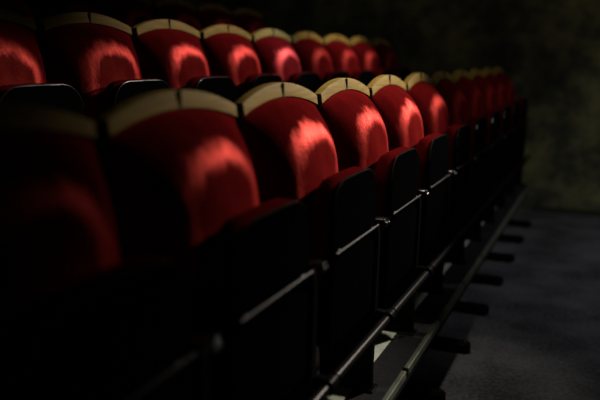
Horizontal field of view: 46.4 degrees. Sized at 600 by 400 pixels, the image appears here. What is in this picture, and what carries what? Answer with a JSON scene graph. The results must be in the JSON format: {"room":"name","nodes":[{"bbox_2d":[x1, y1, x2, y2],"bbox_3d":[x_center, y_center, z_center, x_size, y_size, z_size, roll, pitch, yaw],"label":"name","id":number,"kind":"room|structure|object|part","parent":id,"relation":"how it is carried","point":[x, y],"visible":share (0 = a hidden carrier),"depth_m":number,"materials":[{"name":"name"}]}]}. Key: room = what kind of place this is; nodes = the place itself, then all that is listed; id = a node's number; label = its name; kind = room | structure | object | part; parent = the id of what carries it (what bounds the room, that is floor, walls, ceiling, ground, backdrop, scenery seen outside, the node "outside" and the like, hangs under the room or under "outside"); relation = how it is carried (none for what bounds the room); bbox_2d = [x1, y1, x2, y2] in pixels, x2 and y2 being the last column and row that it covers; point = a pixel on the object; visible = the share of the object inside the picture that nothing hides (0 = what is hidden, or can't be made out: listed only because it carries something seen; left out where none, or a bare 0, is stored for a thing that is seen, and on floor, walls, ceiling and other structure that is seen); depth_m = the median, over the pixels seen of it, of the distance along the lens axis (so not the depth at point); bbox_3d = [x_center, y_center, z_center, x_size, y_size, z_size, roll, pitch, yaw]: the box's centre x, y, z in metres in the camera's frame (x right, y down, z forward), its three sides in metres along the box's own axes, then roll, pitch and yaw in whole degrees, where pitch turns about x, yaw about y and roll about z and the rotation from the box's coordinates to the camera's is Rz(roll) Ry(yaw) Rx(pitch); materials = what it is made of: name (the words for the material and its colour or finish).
{"room":"auditorium","nodes":[
{"label":"auditorium","id":0,"kind":"room"},
{"bbox_2d":[206,184,528,399],"bbox_3d":[0.240,0.422,3.218,0.917,0.060,6.218,5,12,23],"label":"platform","id":1,"kind":"structure","parent":0,"point":[392,360],"depth_m":2.83,"materials":[{"name":"black carpet"}]},
{"bbox_2d":[0,103,221,399],"bbox_3d":[-0.362,0.340,1.049,0.291,0.956,0.517,5,12,23],"label":"seat","id":2,"kind":"object","parent":1,"relation":"on","point":[78,321],"visible":1,"depth_m":0.99,"materials":[{"name":"red fabric"}]},
{"bbox_2d":[0,130,119,344],"bbox_3d":[-0.392,0.129,1.009,0.171,0.447,0.456,5,12,23],"label":"backrest cushion","id":3,"kind":"object","parent":2,"relation":"on","point":[57,224],"depth_m":0.99,"materials":[{"name":"red fabric"}]},
{"bbox_2d":[0,256,160,399],"bbox_3d":[-0.286,0.318,1.026,0.061,0.438,0.371,5,12,23],"label":"seat cushion","id":4,"kind":"object","parent":2,"relation":"on","point":[96,335],"depth_m":0.93,"materials":[{"name":"black fabric"}]},
{"bbox_3d":[-0.243,0.286,1.001,0.011,0.012,0.348,5,12,23],"label":"trim rod","id":5,"kind":"part","parent":2,"relation":"part of","materials":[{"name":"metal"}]},
{"bbox_2d":[308,154,530,399],"bbox_3d":[0.722,0.148,3.182,0.068,0.043,5.640,5,12,23],"label":"beam","id":6,"kind":"structure","parent":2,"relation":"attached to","point":[325,385],"depth_m":2.16,"materials":[{"name":"metal"}]},
{"bbox_2d":[94,89,328,399],"bbox_3d":[-0.161,0.249,1.498,0.291,0.956,0.517,5,12,23],"label":"seat","id":7,"kind":"object","parent":1,"relation":"on","point":[180,181],"visible":0.9,"depth_m":1.34,"materials":[{"name":"fabric"}]},
{"bbox_2d":[101,109,258,333],"bbox_3d":[-0.192,0.038,1.458,0.171,0.447,0.456,5,12,23],"label":"backrest cushion","id":8,"kind":"object","parent":7,"relation":"on","point":[173,178],"depth_m":1.31,"materials":[{"name":"red fabric"}]},
{"bbox_2d":[208,198,291,399],"bbox_3d":[-0.085,0.228,1.475,0.061,0.438,0.371,5,12,23],"label":"seat cushion","id":9,"kind":"object","parent":7,"relation":"on","point":[250,250],"depth_m":1.37,"materials":[{"name":"black fabric"}]},
{"bbox_3d":[-0.043,0.196,1.450,0.011,0.012,0.348,5,12,23],"label":"trim rod","id":10,"kind":"part","parent":7,"relation":"part of","materials":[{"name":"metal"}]},
{"bbox_2d":[234,82,389,392],"bbox_3d":[0.040,0.159,1.946,0.291,0.956,0.517,5,12,23],"label":"seat","id":11,"kind":"object","parent":1,"relation":"on","point":[290,146],"visible":0.84,"depth_m":1.82,"materials":[{"name":"red fabric"}]},
{"bbox_2d":[236,97,337,258],"bbox_3d":[0.009,-0.052,1.907,0.171,0.447,0.456,5,12,23],"label":"backrest cushion","id":12,"kind":"object","parent":11,"relation":"on","point":[290,146],"depth_m":1.76,"materials":[{"name":"red fabric"}]},
{"bbox_2d":[311,167,363,346],"bbox_3d":[0.116,0.138,1.924,0.061,0.438,0.371,5,12,23],"label":"seat cushion","id":13,"kind":"object","parent":11,"relation":"on","point":[337,199],"depth_m":1.81,"materials":[{"name":"black fabric"}]},
{"bbox_3d":[0.158,0.105,1.899,0.011,0.012,0.348,5,12,23],"label":"trim rod","id":14,"kind":"part","parent":11,"relation":"part of","materials":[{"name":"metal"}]},
{"bbox_2d":[315,78,429,335],"bbox_3d":[0.241,0.069,2.395,0.291,0.956,0.517,5,12,23],"label":"seat","id":15,"kind":"object","parent":1,"relation":"on","point":[357,129],"visible":0.76,"depth_m":2.27,"materials":[{"name":"fabric"}]},
{"bbox_2d":[318,90,388,174],"bbox_3d":[0.210,-0.142,2.356,0.171,0.447,0.456,5,12,23],"label":"backrest cushion","id":16,"kind":"object","parent":15,"relation":"on","point":[356,127],"depth_m":2.21,"materials":[{"name":"red fabric"}]},
{"bbox_2d":[375,147,409,289],"bbox_3d":[0.317,0.047,2.372,0.061,0.438,0.371,5,12,23],"label":"seat cushion","id":17,"kind":"object","parent":15,"relation":"on","point":[392,168],"depth_m":2.26,"materials":[{"name":"black fabric"}]},
{"bbox_3d":[0.359,0.015,2.347,0.011,0.012,0.348,5,12,23],"label":"trim rod","id":18,"kind":"part","parent":15,"relation":"part of","materials":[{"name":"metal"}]},
{"bbox_2d":[367,75,456,295],"bbox_3d":[0.442,-0.022,2.844,0.291,0.956,0.517,5,12,23],"label":"seat","id":19,"kind":"object","parent":1,"relation":"on","point":[401,117],"visible":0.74,"depth_m":2.73,"materials":[{"name":"red fabric"}]},
{"bbox_2d":[371,85,422,150],"bbox_3d":[0.411,-0.233,2.805,0.171,0.447,0.456,5,12,23],"label":"backrest cushion","id":20,"kind":"object","parent":19,"relation":"on","point":[401,117],"depth_m":2.66,"materials":[{"name":"red fabric"}]},
{"bbox_2d":[416,133,441,250],"bbox_3d":[0.518,-0.043,2.821,0.061,0.438,0.371,5,12,23],"label":"seat cushion","id":21,"kind":"object","parent":19,"relation":"on","point":[429,147],"depth_m":2.71,"materials":[{"name":"red fabric"}]},
{"bbox_3d":[0.560,-0.076,2.796,0.011,0.012,0.348,5,12,23],"label":"trim rod","id":22,"kind":"part","parent":19,"relation":"part of","materials":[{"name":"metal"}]},
{"bbox_2d":[404,73,476,264],"bbox_3d":[0.642,-0.112,3.293,0.291,0.956,0.517,5,12,23],"label":"seat","id":23,"kind":"object","parent":1,"relation":"on","point":[432,108],"visible":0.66,"depth_m":3.18,"materials":[{"name":"red fabric"}]},
{"bbox_2d":[407,81,448,136],"bbox_3d":[0.612,-0.323,3.253,0.171,0.447,0.456,5,12,23],"label":"backrest cushion","id":24,"kind":"object","parent":23,"relation":"on","point":[432,108],"depth_m":3.11,"materials":[{"name":"red fabric"}]},
{"bbox_2d":[445,123,464,222],"bbox_3d":[0.719,-0.134,3.270,0.061,0.438,0.371,5,12,23],"label":"seat cushion","id":25,"kind":"object","parent":23,"relation":"on","point":[455,133],"depth_m":3.17,"materials":[{"name":"fabric"}]},
{"bbox_3d":[0.761,-0.166,3.245,0.011,0.012,0.348,5,12,23],"label":"trim rod","id":26,"kind":"part","parent":23,"relation":"part of","materials":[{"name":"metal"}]},
{"bbox_2d":[431,71,492,241],"bbox_3d":[0.843,-0.203,3.742,0.291,0.956,0.517,5,12,23],"label":"seat","id":27,"kind":"object","parent":1,"relation":"on","point":[455,101],"visible":0.54,"depth_m":3.64,"materials":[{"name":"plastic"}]},
{"bbox_2d":[434,79,468,126],"bbox_3d":[0.813,-0.414,3.702,0.171,0.447,0.456,5,12,23],"label":"backrest cushion","id":28,"kind":"object","parent":27,"relation":"on","point":[455,101],"depth_m":3.56,"materials":[{"name":"red fabric"}]},
{"bbox_2d":[466,115,482,194],"bbox_3d":[0.920,-0.224,3.719,0.061,0.438,0.371,5,12,23],"label":"seat cushion","id":29,"kind":"object","parent":27,"relation":"on","point":[476,122],"depth_m":3.62,"materials":[{"name":"red fabric"}]},
{"bbox_2d":[452,70,505,222],"bbox_3d":[1.044,-0.293,4.191,0.291,0.956,0.517,5,12,23],"label":"seat","id":30,"kind":"object","parent":1,"relation":"on","point":[473,96],"visible":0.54,"depth_m":4.09,"materials":[{"name":"plastic"}]},
{"bbox_2d":[455,77,483,117],"bbox_3d":[1.014,-0.504,4.151,0.171,0.447,0.456,5,12,23],"label":"backrest cushion","id":31,"kind":"object","parent":30,"relation":"on","point":[473,96],"depth_m":4.01,"materials":[{"name":"red fabric"}]},
{"bbox_2d":[483,109,496,156],"bbox_3d":[1.121,-0.315,4.168,0.061,0.438,0.371,5,12,23],"label":"seat cushion","id":32,"kind":"object","parent":30,"relation":"on","point":[491,115],"depth_m":4.03,"materials":[{"name":"red fabric"}]},
{"bbox_2d":[468,69,515,207],"bbox_3d":[1.245,-0.384,4.640,0.291,0.956,0.517,5,12,23],"label":"seat","id":33,"kind":"object","parent":1,"relation":"on","point":[487,91],"visible":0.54,"depth_m":4.54,"materials":[{"name":"plastic"}]},
{"bbox_2d":[472,75,495,112],"bbox_3d":[1.215,-0.595,4.600,0.171,0.447,0.456,5,12,23],"label":"backrest cushion","id":34,"kind":"object","parent":33,"relation":"on","point":[487,91],"depth_m":4.46,"materials":[{"name":"red fabric"}]},
{"bbox_2d":[496,105,507,142],"bbox_3d":[1.321,-0.405,4.617,0.061,0.438,0.371,5,12,23],"label":"seat cushion","id":35,"kind":"object","parent":33,"relation":"on","point":[503,109],"depth_m":4.46,"materials":[{"name":"red fabric"}]},
{"bbox_2d":[482,68,523,195],"bbox_3d":[1.446,-0.474,5.088,0.291,0.956,0.517,5,12,23],"label":"seat","id":36,"kind":"object","parent":1,"relation":"on","point":[489,75],"visible":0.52,"depth_m":4.99,"materials":[{"name":"plastic"}]},
{"bbox_2d":[485,74,506,108],"bbox_3d":[1.416,-0.685,5.049,0.171,0.447,0.456,5,12,23],"label":"backrest cushion","id":37,"kind":"object","parent":36,"relation":"on","point":[500,92],"depth_m":4.91,"materials":[{"name":"red fabric"}]},
{"bbox_2d":[507,100,516,127],"bbox_3d":[1.522,-0.495,5.066,0.061,0.438,0.371,5,12,23],"label":"seat cushion","id":38,"kind":"object","parent":36,"relation":"on","point":[513,103],"depth_m":4.91,"materials":[{"name":"red fabric"}]},
{"bbox_2d":[493,67,530,184],"bbox_3d":[1.647,-0.564,5.537,0.291,0.956,0.517,5,12,23],"label":"seat","id":39,"kind":"object","parent":1,"relation":"on","point":[499,73],"visible":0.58,"depth_m":5.44,"materials":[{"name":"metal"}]},
{"bbox_2d":[496,72,514,102],"bbox_3d":[1.617,-0.775,5.498,0.171,0.447,0.456,5,12,23],"label":"backrest cushion","id":40,"kind":"object","parent":39,"relation":"on","point":[508,85],"depth_m":5.36,"materials":[{"name":"red fabric"}]},
{"bbox_2d":[516,97,523,124],"bbox_3d":[1.723,-0.586,5.514,0.061,0.438,0.371,5,12,23],"label":"seat cushion","id":41,"kind":"object","parent":39,"relation":"on","point":[521,99],"depth_m":5.34,"materials":[{"name":"red fabric"}]},
{"bbox_2d":[150,0,599,210],"bbox_3d":[1.857,-2.003,5.610,9.000,4.200,0.250,5,12,23],"label":"wall","id":42,"kind":"structure","parent":0,"point":[549,50],"depth_m":5.72,"materials":[{"name":"green paint"}]},
{"bbox_2d":[324,207,495,399],"bbox_3d":[0.499,0.426,3.037,0.075,0.003,6.100,5,12,23],"label":"trim","id":43,"kind":"structure","parent":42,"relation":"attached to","point":[384,338],"depth_m":2.56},
{"bbox_2d":[382,183,530,399],"bbox_3d":[0.664,0.435,3.035,0.018,0.028,6.202,5,12,23],"label":"trim","id":44,"kind":"structure","parent":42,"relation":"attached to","point":[394,388],"depth_m":2.83,"materials":[{"name":"grey metal"}]},
{"bbox_2d":[534,206,599,216],"bbox_3d":[3.891,0.238,5.002,4.240,0.045,0.018,5,12,23],"label":"baseboard","id":45,"kind":"structure","parent":42,"relation":"attached to","point":[536,208],"depth_m":5.73,"materials":[{"name":"black"}]},
{"bbox_2d":[396,210,599,399],"bbox_3d":[0.095,0.824,2.463,9.000,0.100,10.200,5,12,23],"label":"floor","id":46,"kind":"structure","parent":0,"point":[538,338],"depth_m":3.35,"materials":[{"name":"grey carpet"}]},
{"bbox_2d":[399,383,445,399],"bbox_3d":[0.404,0.659,2.609,0.283,0.164,0.052,5,12,23],"label":"deck foot","id":47,"kind":"object","parent":46,"relation":"on","point":[413,391],"visible":0.31,"depth_m":2.58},
{"bbox_2d":[430,336,470,352],"bbox_3d":[0.605,0.569,3.058,0.283,0.164,0.052,5,12,23],"label":"deck foot","id":48,"kind":"object","parent":46,"relation":"on","point":[461,346],"visible":0.39,"depth_m":3.02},
{"bbox_2d":[453,301,488,314],"bbox_3d":[0.806,0.479,3.507,0.283,0.164,0.052,5,12,23],"label":"deck foot","id":49,"kind":"object","parent":46,"relation":"on","point":[480,309],"visible":0.48,"depth_m":3.47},
{"bbox_2d":[472,273,502,285],"bbox_3d":[1.006,0.388,3.955,0.283,0.164,0.052,5,12,23],"label":"deck foot","id":50,"kind":"object","parent":46,"relation":"on","point":[494,280],"visible":0.46,"depth_m":3.92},
{"bbox_2d":[486,252,514,262],"bbox_3d":[1.207,0.298,4.404,0.283,0.164,0.052,5,12,23],"label":"deck foot","id":51,"kind":"object","parent":46,"relation":"on","point":[506,257],"visible":0.49,"depth_m":4.37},
{"bbox_2d":[498,234,523,243],"bbox_3d":[1.408,0.207,4.853,0.283,0.164,0.052,5,12,23],"label":"deck foot","id":52,"kind":"object","parent":46,"relation":"on","point":[517,239],"visible":0.44,"depth_m":4.82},
{"bbox_2d":[508,219,531,227],"bbox_3d":[1.609,0.117,5.302,0.283,0.164,0.052,5,12,23],"label":"deck foot","id":53,"kind":"object","parent":46,"relation":"on","point":[524,223],"visible":0.5,"depth_m":5.27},
{"bbox_3d":[-0.598,0.320,3.573,0.917,0.450,6.218,5,12,23],"label":"floor","id":54,"kind":"structure","parent":0,"visible":0},
{"bbox_2d":[0,7,83,131],"bbox_3d":[-0.865,-0.104,2.112,0.291,0.956,0.517,5,12,23],"label":"seat","id":55,"kind":"object","parent":54,"relation":"on","point":[23,81],"visible":0.37,"depth_m":2.09,"materials":[{"name":"fabric"}]},
{"bbox_2d":[0,20,46,85],"bbox_3d":[-0.896,-0.315,2.073,0.171,0.447,0.456,5,12,23],"label":"backrest cushion","id":56,"kind":"object","parent":55,"relation":"on","point":[21,62],"depth_m":2.10,"materials":[{"name":"red fabric"}]},
{"bbox_2d":[0,83,58,96],"bbox_3d":[-0.789,-0.125,2.090,0.061,0.438,0.371,5,12,23],"label":"seat cushion","id":57,"kind":"object","parent":55,"relation":"on","point":[6,89],"depth_m":2.01,"materials":[{"name":"fabric"}]},
{"bbox_2d":[36,12,170,122],"bbox_3d":[-0.664,-0.194,2.561,0.291,0.956,0.517,5,12,23],"label":"seat","id":58,"kind":"object","parent":54,"relation":"on","point":[94,54],"visible":0.48,"depth_m":2.39,"materials":[{"name":"fabric"}]},
{"bbox_2d":[40,24,141,122],"bbox_3d":[-0.695,-0.406,2.522,0.171,0.447,0.456,5,12,23],"label":"backrest cushion","id":59,"kind":"object","parent":58,"relation":"on","point":[87,58],"depth_m":2.38,"materials":[{"name":"red fabric"}]},
{"bbox_2d":[100,79,155,115],"bbox_3d":[-0.588,-0.216,2.538,0.061,0.438,0.371,5,12,23],"label":"seat cushion","id":60,"kind":"object","parent":58,"relation":"on","point":[113,92],"depth_m":2.40,"materials":[{"name":"fabric"}]},
{"bbox_2d":[131,19,236,108],"bbox_3d":[-0.463,-0.285,3.010,0.291,0.956,0.517,5,12,23],"label":"seat","id":61,"kind":"object","parent":54,"relation":"on","point":[169,51],"visible":0.48,"depth_m":2.85,"materials":[{"name":"fabric"}]},
{"bbox_2d":[133,29,209,89],"bbox_3d":[-0.494,-0.496,2.971,0.171,0.447,0.456,5,12,23],"label":"backrest cushion","id":62,"kind":"object","parent":61,"relation":"on","point":[175,57],"depth_m":2.83,"materials":[{"name":"red fabric"}]},
{"bbox_2d":[184,76,220,108],"bbox_3d":[-0.387,-0.306,2.987,0.061,0.438,0.371,5,12,23],"label":"seat cushion","id":63,"kind":"object","parent":61,"relation":"on","point":[208,84],"depth_m":2.87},
{"bbox_2d":[200,25,282,99],"bbox_3d":[-0.263,-0.375,3.459,0.291,0.956,0.517,5,12,23],"label":"seat","id":64,"kind":"object","parent":54,"relation":"on","point":[229,51],"visible":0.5,"depth_m":3.29,"materials":[{"name":"fabric"}]},
{"bbox_2d":[200,33,260,99],"bbox_3d":[-0.293,-0.586,3.420,0.171,0.447,0.456,5,12,23],"label":"backrest cushion","id":65,"kind":"object","parent":64,"relation":"on","point":[232,55],"depth_m":3.28,"materials":[{"name":"red fabric"}]},
{"bbox_2d":[242,74,265,95],"bbox_3d":[-0.186,-0.397,3.436,0.061,0.438,0.371,5,12,23],"label":"seat cushion","id":66,"kind":"object","parent":64,"relation":"on","point":[249,81],"depth_m":3.27,"materials":[{"name":"fabric"}]},
{"bbox_2d":[251,29,321,92],"bbox_3d":[-0.062,-0.466,3.908,0.291,0.956,0.517,5,12,23],"label":"seat","id":67,"kind":"object","parent":54,"relation":"on","point":[274,50],"visible":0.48,"depth_m":3.75,"materials":[{"name":"fabric"}]},
{"bbox_2d":[252,36,300,82],"bbox_3d":[-0.092,-0.677,3.868,0.171,0.447,0.456,5,12,23],"label":"backrest cushion","id":68,"kind":"object","parent":67,"relation":"on","point":[275,54],"depth_m":3.73,"materials":[{"name":"red fabric"}]},
{"bbox_2d":[288,72,309,83],"bbox_3d":[0.015,-0.487,3.885,0.061,0.438,0.371,5,12,23],"label":"seat cushion","id":69,"kind":"object","parent":67,"relation":"on","point":[293,77],"depth_m":3.74,"materials":[{"name":"fabric"}]},
{"bbox_2d":[290,32,349,84],"bbox_3d":[0.139,-0.556,4.357,0.291,0.956,0.517,5,12,23],"label":"seat","id":70,"kind":"object","parent":54,"relation":"on","point":[310,50],"visible":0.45,"depth_m":4.18,"materials":[{"name":"fabric"}]},
{"bbox_2d":[292,39,332,83],"bbox_3d":[0.109,-0.767,4.317,0.171,0.447,0.456,5,12,23],"label":"backrest cushion","id":71,"kind":"object","parent":70,"relation":"on","point":[312,54],"depth_m":4.18,"materials":[{"name":"red fabric"}]},
{"bbox_2d":[322,71,335,84],"bbox_3d":[0.215,-0.578,4.334,0.061,0.438,0.371,5,12,23],"label":"seat cushion","id":72,"kind":"object","parent":70,"relation":"on","point":[327,76],"depth_m":4.16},
{"bbox_2d":[323,34,374,86],"bbox_3d":[0.340,-0.646,4.806,0.291,0.956,0.517,5,12,23],"label":"seat","id":73,"kind":"object","parent":54,"relation":"on","point":[343,58],"visible":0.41,"depth_m":4.64,"materials":[{"name":"fabric"}]},
{"bbox_2d":[325,40,358,77],"bbox_3d":[0.310,-0.858,4.766,0.171,0.447,0.456,5,12,23],"label":"backrest cushion","id":74,"kind":"object","parent":73,"relation":"on","point":[343,58],"depth_m":4.63,"materials":[{"name":"red fabric"}]},
{"bbox_2d":[351,70,361,80],"bbox_3d":[0.416,-0.668,4.783,0.061,0.438,0.371,5,12,23],"label":"seat cushion","id":75,"kind":"object","parent":73,"relation":"on","point":[355,74],"depth_m":4.61,"materials":[{"name":"red fabric"}]},
{"bbox_2d":[349,37,394,77],"bbox_3d":[0.541,-0.737,5.255,0.291,0.956,0.517,5,12,23],"label":"seat","id":76,"kind":"object","parent":54,"relation":"on","point":[367,58],"visible":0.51,"depth_m":5.08,"materials":[{"name":"fabric"}]},
{"bbox_2d":[351,42,379,74],"bbox_3d":[0.511,-0.948,5.215,0.171,0.447,0.456,5,12,23],"label":"backrest cushion","id":77,"kind":"object","parent":76,"relation":"on","point":[367,58],"depth_m":5.07,"materials":[{"name":"red fabric"}]},
{"bbox_2d":[374,69,383,77],"bbox_3d":[0.617,-0.758,5.232,0.061,0.438,0.371,5,12,23],"label":"seat cushion","id":78,"kind":"object","parent":76,"relation":"on","point":[377,72],"depth_m":5.06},
{"bbox_2d":[371,38,411,81],"bbox_3d":[0.742,-0.827,5.703,0.291,0.956,0.517,5,12,23],"label":"seat","id":79,"kind":"object","parent":54,"relation":"on","point":[387,58],"visible":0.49,"depth_m":5.53,"materials":[{"name":"fabric"}]},
{"bbox_2d":[373,43,398,71],"bbox_3d":[0.712,-1.038,5.664,0.171,0.447,0.456,5,12,23],"label":"backrest cushion","id":80,"kind":"object","parent":79,"relation":"on","point":[387,58],"depth_m":5.52,"materials":[{"name":"red fabric"}]},
{"bbox_2d":[394,68,402,77],"bbox_3d":[0.818,-0.849,5.680,0.061,0.438,0.371,5,12,23],"label":"seat cushion","id":81,"kind":"object","parent":79,"relation":"on","point":[398,72],"depth_m":5.50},
{"bbox_3d":[-1.763,0.108,4.052,1.632,0.675,6.218,5,12,23],"label":"floor","id":82,"kind":"structure","parent":0,"visible":0},
{"bbox_2d":[99,0,155,27],"bbox_3d":[-0.923,-0.748,4.172,0.291,0.956,0.517,5,12,23],"label":"seat","id":83,"kind":"object","parent":82,"relation":"on","point":[131,13],"visible":0.27,"depth_m":4.00,"materials":[{"name":"fabric"}]},
{"bbox_2d":[152,0,201,31],"bbox_3d":[-0.722,-0.839,4.621,0.291,0.956,0.517,5,12,23],"label":"seat","id":84,"kind":"object","parent":82,"relation":"on","point":[182,11],"visible":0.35,"depth_m":4.48,"materials":[{"name":"fabric"}]},
{"bbox_2d":[196,3,235,29],"bbox_3d":[-0.521,-0.929,5.069,0.291,0.956,0.517,5,12,23],"label":"seat","id":85,"kind":"object","parent":82,"relation":"on","point":[210,14],"visible":0.3,"depth_m":4.90,"materials":[{"name":"fabric"}]},
{"bbox_2d":[232,8,265,34],"bbox_3d":[-0.320,-1.020,5.518,0.291,0.956,0.517,5,12,23],"label":"seat","id":86,"kind":"object","parent":82,"relation":"on","point":[248,20],"visible":0.28,"depth_m":5.35,"materials":[{"name":"fabric"}]}
]}

